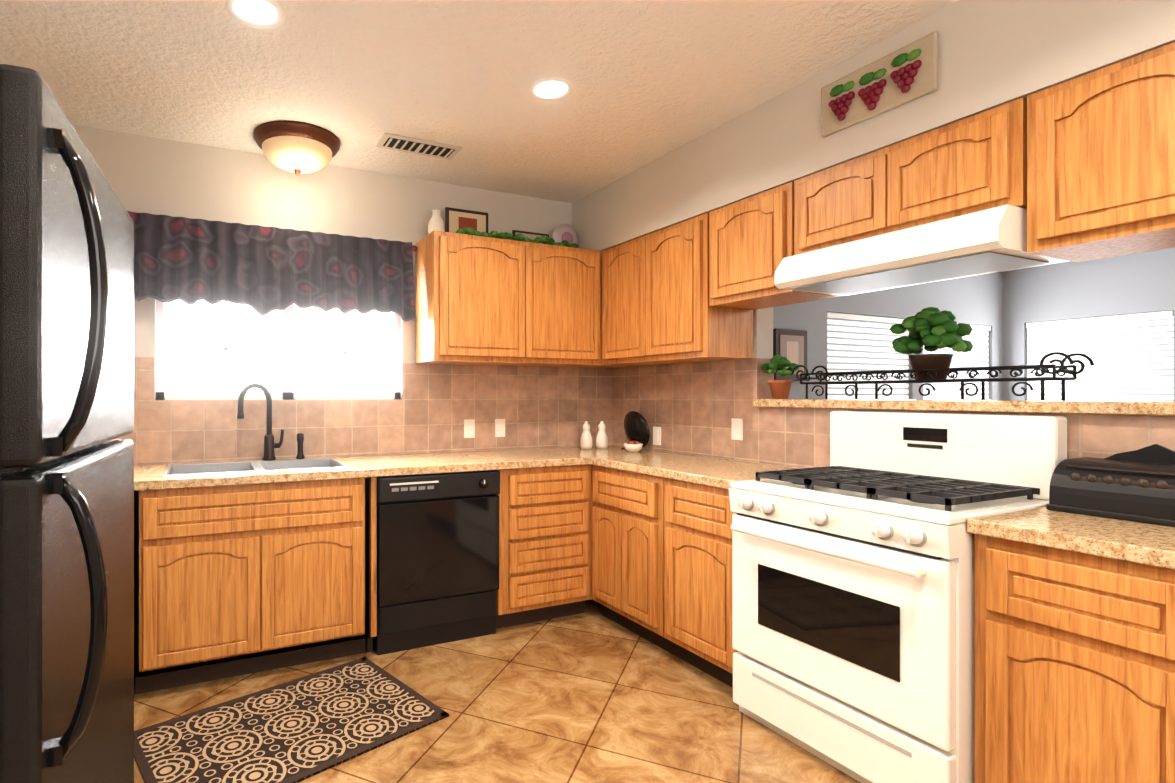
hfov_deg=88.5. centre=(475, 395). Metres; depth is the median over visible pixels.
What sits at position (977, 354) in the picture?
window blinds
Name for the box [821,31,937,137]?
art
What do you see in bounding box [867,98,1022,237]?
upper cabinet
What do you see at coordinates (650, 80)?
ceiling
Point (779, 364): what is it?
potted plant
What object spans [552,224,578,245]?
plate
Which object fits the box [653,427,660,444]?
electrical outlet
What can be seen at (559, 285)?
upper cabinet
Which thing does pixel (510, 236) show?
ivy garland
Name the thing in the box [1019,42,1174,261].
upper cabinet
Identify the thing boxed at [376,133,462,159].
ceiling vent
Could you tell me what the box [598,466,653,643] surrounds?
base cabinet
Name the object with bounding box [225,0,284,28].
recessed light
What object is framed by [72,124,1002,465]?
wall
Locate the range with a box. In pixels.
[729,411,1066,782]
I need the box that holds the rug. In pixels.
[134,657,448,782]
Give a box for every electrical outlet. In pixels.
[464,419,474,437]
[495,419,504,436]
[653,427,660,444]
[731,418,742,439]
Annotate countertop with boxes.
[134,445,649,490]
[590,450,800,488]
[967,507,1174,569]
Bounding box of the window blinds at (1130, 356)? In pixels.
[1026,311,1173,400]
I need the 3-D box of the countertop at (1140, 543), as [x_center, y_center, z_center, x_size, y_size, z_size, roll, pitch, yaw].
[1.919,0.369,1.266,0.620,0.040,1.186,0,0,-24]
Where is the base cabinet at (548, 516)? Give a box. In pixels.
[496,464,597,628]
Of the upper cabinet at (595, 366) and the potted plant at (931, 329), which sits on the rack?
the potted plant at (931, 329)
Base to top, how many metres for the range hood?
0.136 m
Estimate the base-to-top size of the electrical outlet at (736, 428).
0.115 m
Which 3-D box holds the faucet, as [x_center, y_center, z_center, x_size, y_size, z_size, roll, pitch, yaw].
[-1.069,0.138,3.111,0.343,0.408,0.139,0,0,-24]
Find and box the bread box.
[1046,444,1174,526]
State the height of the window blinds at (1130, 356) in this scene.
0.885 m
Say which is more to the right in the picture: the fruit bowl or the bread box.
the bread box
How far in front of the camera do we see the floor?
2.33 m
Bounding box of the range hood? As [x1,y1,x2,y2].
[774,205,1066,295]
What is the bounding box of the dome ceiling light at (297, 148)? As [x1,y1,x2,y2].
[254,120,339,175]
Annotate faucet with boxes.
[237,383,304,460]
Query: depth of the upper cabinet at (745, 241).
2.71 m
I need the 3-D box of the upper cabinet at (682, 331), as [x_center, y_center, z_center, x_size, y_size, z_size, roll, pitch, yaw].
[1.187,-0.549,3.211,0.336,0.715,0.476,0,0,-24]
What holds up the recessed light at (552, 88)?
in the ceiling
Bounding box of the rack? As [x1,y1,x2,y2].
[792,352,1093,400]
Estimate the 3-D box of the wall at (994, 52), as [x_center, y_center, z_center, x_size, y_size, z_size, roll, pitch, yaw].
[1.635,-0.022,2.468,0.505,2.560,3.630,0,0,-24]
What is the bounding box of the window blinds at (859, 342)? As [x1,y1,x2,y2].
[827,312,908,399]
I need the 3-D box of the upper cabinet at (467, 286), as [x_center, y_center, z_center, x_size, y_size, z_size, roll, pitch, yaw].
[-0.012,-0.549,3.512,0.608,0.715,0.338,0,0,-24]
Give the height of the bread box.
0.205 m
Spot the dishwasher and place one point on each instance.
(437, 558)
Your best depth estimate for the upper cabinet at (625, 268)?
3.48 m
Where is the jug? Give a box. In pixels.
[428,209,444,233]
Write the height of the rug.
0.008 m
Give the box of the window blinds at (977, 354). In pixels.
[923,325,990,399]
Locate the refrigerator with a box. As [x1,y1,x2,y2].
[0,64,133,782]
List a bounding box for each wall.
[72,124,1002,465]
[572,0,1174,467]
[1003,248,1174,400]
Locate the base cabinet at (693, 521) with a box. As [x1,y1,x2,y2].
[654,476,738,687]
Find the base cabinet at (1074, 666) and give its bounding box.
[975,534,1174,782]
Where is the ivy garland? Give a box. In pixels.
[456,227,578,247]
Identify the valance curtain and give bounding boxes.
[127,211,415,321]
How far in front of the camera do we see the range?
1.95 m
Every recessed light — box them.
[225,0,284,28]
[528,77,572,100]
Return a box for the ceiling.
[0,0,1068,271]
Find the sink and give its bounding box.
[162,457,348,476]
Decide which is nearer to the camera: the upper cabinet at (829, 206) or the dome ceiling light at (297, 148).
the upper cabinet at (829, 206)
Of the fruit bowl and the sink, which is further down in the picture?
the sink
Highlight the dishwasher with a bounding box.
[373,470,499,654]
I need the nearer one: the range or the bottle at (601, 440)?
the range
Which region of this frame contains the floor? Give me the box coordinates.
[134,599,860,782]
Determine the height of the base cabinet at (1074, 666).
0.868 m
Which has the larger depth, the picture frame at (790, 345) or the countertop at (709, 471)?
the picture frame at (790, 345)
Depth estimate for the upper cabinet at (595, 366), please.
3.94 m
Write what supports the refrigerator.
on the floor
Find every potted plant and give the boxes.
[762,355,799,398]
[890,307,973,379]
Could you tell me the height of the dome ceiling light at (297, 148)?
0.188 m
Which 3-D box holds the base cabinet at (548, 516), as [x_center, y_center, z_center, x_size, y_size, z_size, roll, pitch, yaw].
[0.288,0.824,3.469,0.591,0.868,0.666,0,0,-24]
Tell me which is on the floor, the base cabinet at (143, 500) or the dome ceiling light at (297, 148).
the base cabinet at (143, 500)
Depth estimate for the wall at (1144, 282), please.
5.69 m
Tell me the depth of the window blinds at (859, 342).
5.34 m
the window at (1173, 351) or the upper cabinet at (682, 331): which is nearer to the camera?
the upper cabinet at (682, 331)
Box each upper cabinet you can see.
[415,230,518,365]
[519,241,598,366]
[595,366,631,367]
[599,233,650,365]
[643,214,752,365]
[703,182,839,313]
[791,154,866,255]
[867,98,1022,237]
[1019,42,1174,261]
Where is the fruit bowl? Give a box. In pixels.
[624,441,642,451]
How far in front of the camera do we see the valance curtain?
3.11 m
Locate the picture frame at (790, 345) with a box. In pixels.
[773,328,806,380]
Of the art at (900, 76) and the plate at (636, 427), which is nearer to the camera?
the art at (900, 76)
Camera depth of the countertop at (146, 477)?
2.98 m
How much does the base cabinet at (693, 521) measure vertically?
0.868 m
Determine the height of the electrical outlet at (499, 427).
0.116 m
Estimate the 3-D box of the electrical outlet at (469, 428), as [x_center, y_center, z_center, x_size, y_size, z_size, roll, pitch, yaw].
[-0.037,0.208,3.691,0.072,0.116,0.008,0,0,-24]
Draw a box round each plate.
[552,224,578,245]
[621,411,649,448]
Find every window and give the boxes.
[155,299,402,399]
[1035,310,1173,400]
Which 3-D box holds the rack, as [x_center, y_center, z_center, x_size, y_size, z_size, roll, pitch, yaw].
[1.815,-0.064,2.440,0.150,0.163,1.028,0,0,-24]
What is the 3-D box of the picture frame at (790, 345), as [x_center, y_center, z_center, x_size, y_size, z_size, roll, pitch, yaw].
[2.599,-0.333,4.877,0.380,0.420,0.033,0,0,-24]

